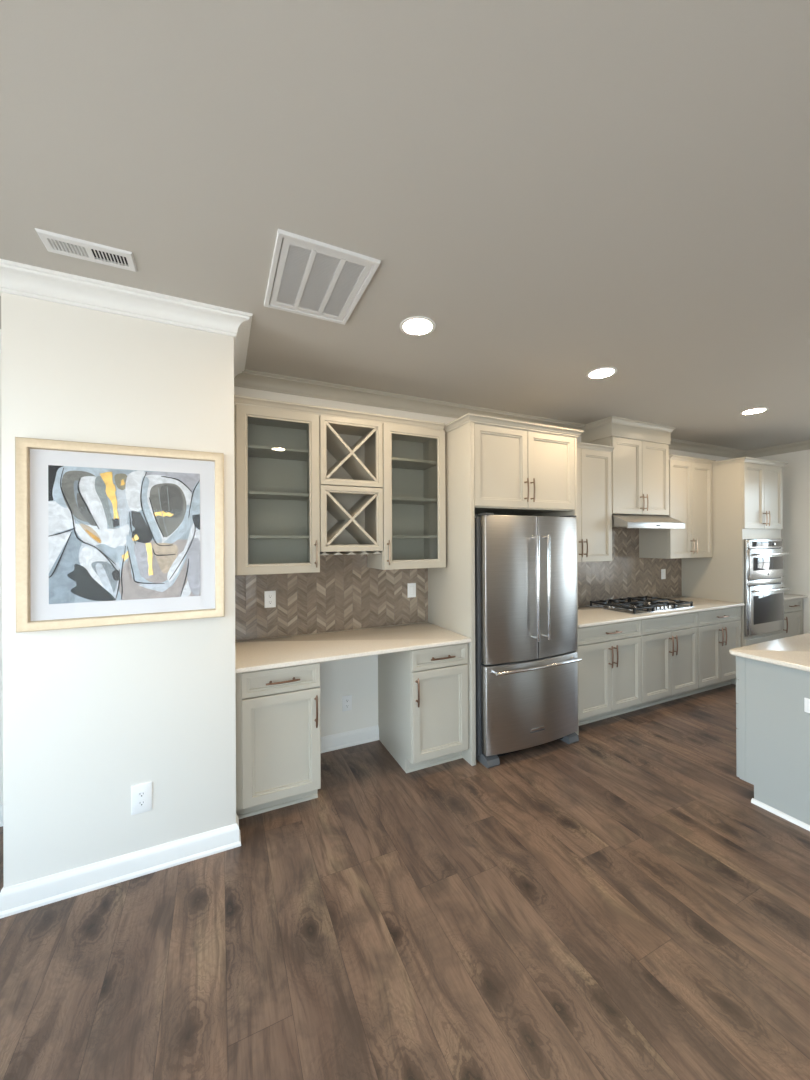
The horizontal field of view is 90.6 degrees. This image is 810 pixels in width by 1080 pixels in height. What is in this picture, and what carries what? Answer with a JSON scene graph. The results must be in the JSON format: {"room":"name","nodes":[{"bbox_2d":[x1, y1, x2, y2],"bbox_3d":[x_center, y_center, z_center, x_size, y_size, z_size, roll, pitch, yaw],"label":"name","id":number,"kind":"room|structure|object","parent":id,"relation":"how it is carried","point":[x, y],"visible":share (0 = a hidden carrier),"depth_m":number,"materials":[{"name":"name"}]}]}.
{"room":"kitchen","nodes":[
{"label":"kitchen","id":0,"kind":"room"},
{"bbox_2d":[1,292,235,887],"bbox_3d":[-1.454,0.218,2.228,0.915,2.745,0.725,0,0,-25],"label":"wall","id":1,"kind":"structure","parent":0,"point":[91,715],"depth_m":1.87,"materials":[{"name":"paint"}]},
{"bbox_2d":[15,437,223,632],"bbox_3d":[-1.294,-0.024,1.884,0.807,0.832,0.036,0,0,-25],"label":"framed picture","id":2,"kind":"object","parent":1,"relation":"attached to","point":[106,534],"visible":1,"depth_m":1.86,"materials":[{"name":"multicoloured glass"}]},
{"bbox_2d":[48,465,199,603],"bbox_3d":[-1.297,-0.025,1.887,0.594,0.612,0.004,0,0,-25],"label":"painting","id":3,"kind":"object","parent":2,"relation":"attached to","point":[118,534],"depth_m":1.88,"materials":[{"name":"paint"}]},
{"bbox_2d":[0,823,240,918],"bbox_3d":[-1.290,1.534,1.888,0.959,0.110,0.022,0,0,-25],"label":"baseboard","id":4,"kind":"structure","parent":1,"relation":"attached to","point":[18,898],"depth_m":1.86,"materials":[{"name":"white paint"}]},
{"bbox_2d":[0,259,252,336],"bbox_3d":[-1.291,-1.107,1.862,1.087,0.097,0.086,0,0,-25],"label":"trim","id":5,"kind":"structure","parent":1,"relation":"attached to","point":[20,279],"depth_m":1.85,"materials":[{"name":"white paint"}]},
{"bbox_2d":[131,781,151,814],"bbox_3d":[-1.256,1.232,1.912,0.084,0.138,0.008,0,0,-25],"label":"wall outlet","id":6,"kind":"object","parent":1,"relation":"attached to","point":[141,794],"visible":1,"depth_m":1.91,"materials":[{"name":"white plastic"}]},
{"bbox_2d":[138,791,144,796],"bbox_3d":[-1.255,1.211,1.910,0.030,0.029,0.002,0,0,-25],"label":"receptacle","id":7,"kind":"object","parent":6,"relation":"attached to","point":[140,793],"depth_m":1.91,"materials":[{"name":"white plastic"}]},
{"bbox_2d":[138,800,144,805],"bbox_3d":[-1.254,1.253,1.910,0.030,0.029,0.002,0,0,-25],"label":"receptacle","id":8,"kind":"object","parent":6,"relation":"attached to","point":[140,802],"depth_m":1.91,"materials":[{"name":"white plastic"}]},
{"bbox_2d":[236,813,240,842],"bbox_3d":[-0.887,1.532,2.133,0.022,0.110,0.085,0,0,-25],"label":"baseboard","id":9,"kind":"structure","parent":1,"relation":"attached to","point":[237,818],"depth_m":2.13,"materials":[{"name":"white paint"}]},
{"bbox_2d":[234,315,252,377],"bbox_3d":[-0.989,-1.108,2.402,0.086,0.097,0.811,0,0,-25],"label":"trim","id":10,"kind":"structure","parent":1,"relation":"attached to","point":[241,341],"depth_m":2.31,"materials":[{"name":"white paint"}]},
{"bbox_2d":[0,353,733,804],"bbox_3d":[0.595,0.209,3.644,9.050,2.745,0.120,0,0,-25],"label":"wall","id":11,"kind":"structure","parent":0,"point":[356,677],"depth_m":3.07,"materials":[{"name":"paint"}]},
{"bbox_2d":[0,805,2,826],"bbox_3d":[-2.673,1.542,2.046,1.463,0.110,0.022,0,0,-25],"label":"baseboard","id":12,"kind":"structure","parent":11,"relation":"attached to","point":[1,806],"depth_m":2.24,"materials":[{"name":"white paint"}]},
{"bbox_2d":[234,404,319,575],"bbox_3d":[-0.868,-0.306,2.683,0.530,1.044,0.391,0,0,-25],"label":"upper cabinet","id":13,"kind":"object","parent":11,"relation":"attached to","point":[276,452],"visible":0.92,"depth_m":2.80,"materials":[{"name":"paint"}]},
{"bbox_2d":[248,444,308,460],"bbox_3d":[-0.885,-0.590,2.718,0.490,0.019,0.300,0,0,-25],"label":"shelf","id":14,"kind":"object","parent":13,"relation":"attached to","point":[255,452],"depth_m":2.71,"materials":[{"name":"beige paint"}]},
{"bbox_2d":[248,491,308,500],"bbox_3d":[-0.884,-0.299,2.718,0.490,0.019,0.300,0,0,-25],"label":"shelf","id":15,"kind":"object","parent":13,"relation":"attached to","point":[252,495],"depth_m":2.68,"materials":[{"name":"beige paint"}]},
{"bbox_2d":[248,535,308,538],"bbox_3d":[-0.882,-0.019,2.717,0.490,0.019,0.300,0,0,-25],"label":"shelf","id":16,"kind":"object","parent":13,"relation":"attached to","point":[249,536],"depth_m":2.60,"materials":[{"name":"beige paint"}]},
{"bbox_2d":[234,395,444,430],"bbox_3d":[-0.371,-0.852,2.729,1.472,0.046,0.038,0,0,-25],"label":"crown molding","id":17,"kind":"structure","parent":13,"relation":"attached to","point":[239,400],"depth_m":2.68,"materials":[{"name":"beige paint"}]},
{"bbox_2d":[342,695,351,711],"bbox_3d":[-0.445,1.256,3.087,0.076,0.118,0.008,0,0,-25],"label":"wall outlet","id":18,"kind":"object","parent":11,"relation":"attached to","point":[346,700],"visible":1,"depth_m":3.08,"materials":[{"name":"white plastic"}]},
{"bbox_2d":[321,725,378,752],"bbox_3d":[-0.481,1.531,3.062,0.600,0.110,0.022,0,0,-25],"label":"baseboard","id":19,"kind":"structure","parent":11,"relation":"attached to","point":[368,734],"depth_m":3.08,"materials":[{"name":"white paint"}]},
{"bbox_2d":[319,415,382,554],"bbox_3d":[-0.432,-0.364,2.908,0.448,0.932,0.349,0,0,-25],"label":"wine rack cabinet","id":20,"kind":"object","parent":11,"relation":"attached to","point":[350,450],"visible":0.84,"depth_m":2.83,"materials":[{"name":"paint"}]},
{"bbox_2d":[367,423,445,569],"bbox_3d":[0.016,-0.311,3.092,0.520,1.044,0.391,0,0,-25],"label":"upper cabinet","id":21,"kind":"object","parent":11,"relation":"attached to","point":[413,458],"visible":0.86,"depth_m":3.18,"materials":[{"name":"paint"}]},
{"bbox_2d":[392,457,436,469],"bbox_3d":[-0.001,-0.594,3.128,0.480,0.019,0.300,0,0,-25],"label":"shelf","id":22,"kind":"object","parent":21,"relation":"attached to","point":[397,463],"depth_m":3.11,"materials":[{"name":"beige paint"}]},
{"bbox_2d":[392,497,436,504],"bbox_3d":[0.001,-0.304,3.128,0.480,0.019,0.300,0,0,-25],"label":"shelf","id":23,"kind":"object","parent":21,"relation":"attached to","point":[395,500],"depth_m":3.07,"materials":[{"name":"beige paint"}]},
{"bbox_2d":[392,535,436,537],"bbox_3d":[0.002,-0.024,3.127,0.480,0.019,0.300,0,0,-25],"label":"shelf","id":24,"kind":"object","parent":21,"relation":"attached to","point":[393,536],"depth_m":2.99,"materials":[{"name":"beige paint"}]},
{"bbox_2d":[235,529,681,640],"bbox_3d":[1.073,0.202,3.794,4.987,0.967,0.008,0,0,-25],"label":"tiled wall","id":25,"kind":"structure","parent":11,"relation":"attached to","point":[346,593],"depth_m":3.14,"materials":[{"name":"beige tile"}]},
{"bbox_2d":[264,591,275,607],"bbox_3d":[-0.957,0.421,2.845,0.076,0.118,0.008,0,0,-25],"label":"wall outlet","id":26,"kind":"object","parent":25,"relation":"attached to","point":[270,596],"visible":1,"depth_m":2.84,"materials":[{"name":"white plastic"}]},
{"bbox_2d":[408,583,415,597],"bbox_3d":[0.056,0.416,3.313,0.076,0.118,0.009,0,0,-25],"label":"wall switch","id":27,"kind":"object","parent":25,"relation":"attached to","point":[411,586],"visible":1,"depth_m":3.31,"materials":[{"name":"white plastic"}]},
{"bbox_2d":[661,569,665,578],"bbox_3d":[3.024,0.399,4.689,0.076,0.118,0.009,0,0,-25],"label":"wall switch","id":28,"kind":"object","parent":25,"relation":"attached to","point":[663,571],"visible":1,"depth_m":4.68,"materials":[{"name":"white plastic"}]},
{"bbox_2d":[234,369,746,458],"bbox_3d":[1.710,-1.121,4.052,6.372,0.097,0.086,0,0,-25],"label":"trim","id":29,"kind":"structure","parent":11,"relation":"attached to","point":[251,379],"depth_m":3.22,"materials":[{"name":"beige paint"}]},
{"bbox_2d":[577,442,614,561],"bbox_3d":[1.564,-0.339,3.810,0.780,1.086,0.391,0,0,-25],"label":"upper cabinet","id":30,"kind":"object","parent":11,"relation":"attached to","point":[594,467],"visible":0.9,"depth_m":3.75,"materials":[{"name":"beige paint"}]},
{"bbox_2d":[581,416,675,515],"bbox_3d":[2.314,-0.714,4.159,0.963,0.917,0.391,0,0,-25],"label":"upper cabinet","id":31,"kind":"object","parent":11,"relation":"attached to","point":[640,454],"visible":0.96,"depth_m":4.00,"materials":[{"name":"beige paint"}]},
{"bbox_2d":[612,514,684,528],"bbox_3d":[2.342,-0.182,4.104,0.864,0.144,0.497,0,0,-25],"label":"range hood","id":32,"kind":"object","parent":31,"relation":"attached to","point":[619,521],"visible":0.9,"depth_m":3.89,"materials":[{"name":"metal"}]},
{"bbox_2d":[639,455,715,558],"bbox_3d":[3.063,-0.347,4.505,0.769,1.086,0.391,0,0,-25],"label":"upper cabinet","id":33,"kind":"object","parent":11,"relation":"attached to","point":[690,478],"visible":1,"depth_m":4.35,"materials":[{"name":"beige paint"}]},
{"bbox_2d":[0,0,809,450],"bbox_3d":[2.006,-1.216,0.584,9.050,0.080,6.870,0,0,-25],"label":"ceiling","id":34,"kind":"structure","parent":0,"point":[568,190],"depth_m":1.29,"materials":[{"name":"paint"}]},
{"bbox_2d":[35,228,137,271],"bbox_3d":[-1.261,-1.151,1.604,0.303,0.010,0.124,0,0,-25],"label":"ceiling vent","id":35,"kind":"object","parent":34,"relation":"in","point":[53,242],"visible":1,"depth_m":1.59,"materials":[{"name":"metal"}]},
{"bbox_2d":[264,229,380,324],"bbox_3d":[-0.397,-1.154,1.817,0.410,0.014,0.522,0,0,-25],"label":"ceiling vent","id":36,"kind":"object","parent":34,"relation":"in","point":[314,278],"visible":1,"depth_m":1.77,"materials":[{"name":"metal"}]},
{"bbox_2d":[400,316,435,335],"bbox_3d":[0.069,-1.160,2.182,0.196,0.006,0.196,0,0,-25],"label":"recessed light","id":37,"kind":"object","parent":34,"relation":"in","point":[416,325],"visible":1,"depth_m":2.17,"materials":[{"name":"white paint"}]},
{"bbox_2d":[586,367,616,378],"bbox_3d":[1.376,-1.167,2.808,0.196,0.006,0.196,0,0,-25],"label":"recessed light","id":38,"kind":"object","parent":34,"relation":"in","point":[603,372],"visible":1,"depth_m":2.80,"materials":[{"name":"white paint"}]},
{"bbox_2d":[740,407,767,414],"bbox_3d":[3.188,-1.175,3.662,0.196,0.006,0.196,0,0,-25],"label":"recessed light","id":39,"kind":"object","parent":34,"relation":"in","point":[754,410],"visible":1,"depth_m":3.66,"materials":[{"name":"white paint"}]},
{"bbox_2d":[0,684,809,1079],"bbox_3d":[2.022,1.599,0.580,9.050,0.060,6.870,0,0,-25],"label":"floor","id":40,"kind":"structure","parent":0,"point":[616,902],"depth_m":1.59,"materials":[{"name":"brown wood"}]},
{"bbox_2d":[236,663,320,818],"bbox_3d":[-0.830,1.155,2.544,0.466,0.864,0.664,0,0,-25],"label":"base cabinet","id":41,"kind":"object","parent":40,"relation":"on","point":[278,737],"visible":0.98,"depth_m":2.29,"materials":[{"name":"beige paint"}]},
{"bbox_2d":[235,622,470,673],"bbox_3d":[-0.360,0.707,2.771,1.518,0.029,0.639,0,0,-25],"label":"countertop","id":42,"kind":"structure","parent":41,"relation":"on","point":[279,652],"depth_m":2.65,"materials":[{"name":"beige stone"}]},
{"bbox_2d":[378,643,468,772],"bbox_3d":[0.131,1.151,2.989,0.452,0.864,0.664,0,0,-25],"label":"base cabinet","id":43,"kind":"object","parent":40,"relation":"on","point":[423,717],"visible":1,"depth_m":2.76,"materials":[{"name":"beige paint"}]},
{"bbox_2d":[428,413,583,765],"bbox_3d":[0.803,0.352,3.296,1.110,2.454,0.679,0,0,-25],"label":"tall cabinet","id":44,"kind":"object","parent":40,"relation":"on","point":[494,465],"visible":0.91,"depth_m":2.99,"materials":[{"name":"beige paint"}]},
{"bbox_2d":[475,513,581,767],"bbox_3d":[0.827,0.695,3.216,0.890,1.768,0.788,0,0,-25],"label":"refrigerator","id":45,"kind":"object","parent":40,"relation":"on","point":[526,675],"visible":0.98,"depth_m":2.87,"materials":[{"name":"metal"}]},
{"bbox_2d":[578,620,641,725],"bbox_3d":[1.644,1.143,3.690,0.793,0.864,0.664,0,0,-25],"label":"base cabinet","id":46,"kind":"object","parent":40,"relation":"on","point":[610,667],"visible":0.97,"depth_m":3.42,"materials":[{"name":"beige paint"}]},
{"bbox_2d":[578,596,744,627],"bbox_3d":[2.372,0.693,4.037,2.427,0.029,0.639,0,0,-25],"label":"countertop","id":47,"kind":"structure","parent":46,"relation":"on","point":[587,616],"depth_m":3.77,"materials":[{"name":"beige stone"}]},
{"bbox_2d":[588,596,694,614],"bbox_3d":[2.384,0.649,4.052,0.905,0.060,0.510,0,0,-25],"label":"gas cooktop","id":48,"kind":"object","parent":47,"relation":"in","point":[644,605],"visible":1,"depth_m":3.96,"materials":[{"name":"metal"}]},
{"bbox_2d":[631,612,697,710],"bbox_3d":[2.385,1.140,4.034,0.842,0.864,0.664,0,0,-25],"label":"base cabinet","id":49,"kind":"object","parent":40,"relation":"on","point":[669,644],"visible":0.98,"depth_m":3.76,"materials":[{"name":"beige paint"}]},
{"bbox_2d":[687,606,740,695],"bbox_3d":[3.123,1.136,4.376,0.783,0.864,0.664,0,0,-25],"label":"base cabinet","id":50,"kind":"object","parent":40,"relation":"on","point":[719,630],"visible":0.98,"depth_m":4.09,"materials":[{"name":"beige paint"}]},
{"bbox_2d":[681,457,787,684],"bbox_3d":[3.845,0.344,4.700,0.879,2.440,0.689,0,0,-25],"label":"tall cabinet","id":51,"kind":"object","parent":40,"relation":"on","point":[747,499],"visible":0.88,"depth_m":4.42,"materials":[{"name":"beige paint"}]},
{"bbox_2d":[744,539,789,635],"bbox_3d":[3.867,0.511,4.656,0.739,1.033,0.692,0,0,-25],"label":"wall oven","id":52,"kind":"object","parent":51,"relation":"in","point":[764,588],"visible":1,"depth_m":4.36,"materials":[{"name":"metal"}]},
{"bbox_2d":[736,656,809,830],"bbox_3d":[3.221,1.135,2.488,2.166,0.859,1.062,0,0,-25],"label":"kitchen island","id":53,"kind":"object","parent":40,"relation":"on","point":[773,725],"visible":0.8,"depth_m":2.31,"materials":[{"name":"grey paint"}]},
{"bbox_2d":[729,633,809,671],"bbox_3d":[3.292,0.686,2.346,2.232,0.030,1.342,0,0,-25],"label":"island countertop","id":54,"kind":"structure","parent":53,"relation":"on","point":[793,652],"depth_m":2.43,"materials":[{"name":"beige stone"}]},
{"bbox_2d":[804,698,809,712],"bbox_3d":[2.204,0.898,2.135,0.008,0.078,0.118,0,0,-25],"label":"wall outlet","id":55,"kind":"object","parent":53,"relation":"attached to","point":[806,700],"visible":1,"depth_m":2.17,"materials":[{"name":"white plastic"}]},
{"bbox_2d":[782,598,802,637],"bbox_3d":[4.479,1.129,5.004,0.558,0.864,0.664,0,0,-25],"label":"base cabinet","id":56,"kind":"object","parent":40,"relation":"on","point":[793,609],"visible":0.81,"depth_m":4.75,"materials":[{"name":"beige paint"}]},
{"bbox_2d":[784,593,807,600],"bbox_3d":[4.466,0.683,5.012,0.576,0.029,0.647,0,0,-25],"label":"countertop","id":57,"kind":"structure","parent":56,"relation":"on","point":[787,596],"depth_m":4.76,"materials":[{"name":"beige stone"}]},
{"bbox_2d":[754,449,809,633],"bbox_3d":[6.045,0.177,2.466,0.150,2.745,6.600,0,0,-25],"label":"wall","id":58,"kind":"structure","parent":0,"point":[795,533],"depth_m":4.93,"materials":[{"name":"paint"}]},
{"bbox_2d":[744,440,809,457],"bbox_3d":[5.931,-1.147,2.418,0.086,0.097,6.600,0,0,-25],"label":"trim","id":59,"kind":"structure","parent":58,"relation":"attached to","point":[803,445],"depth_m":5.05,"materials":[{"name":"beige paint"}]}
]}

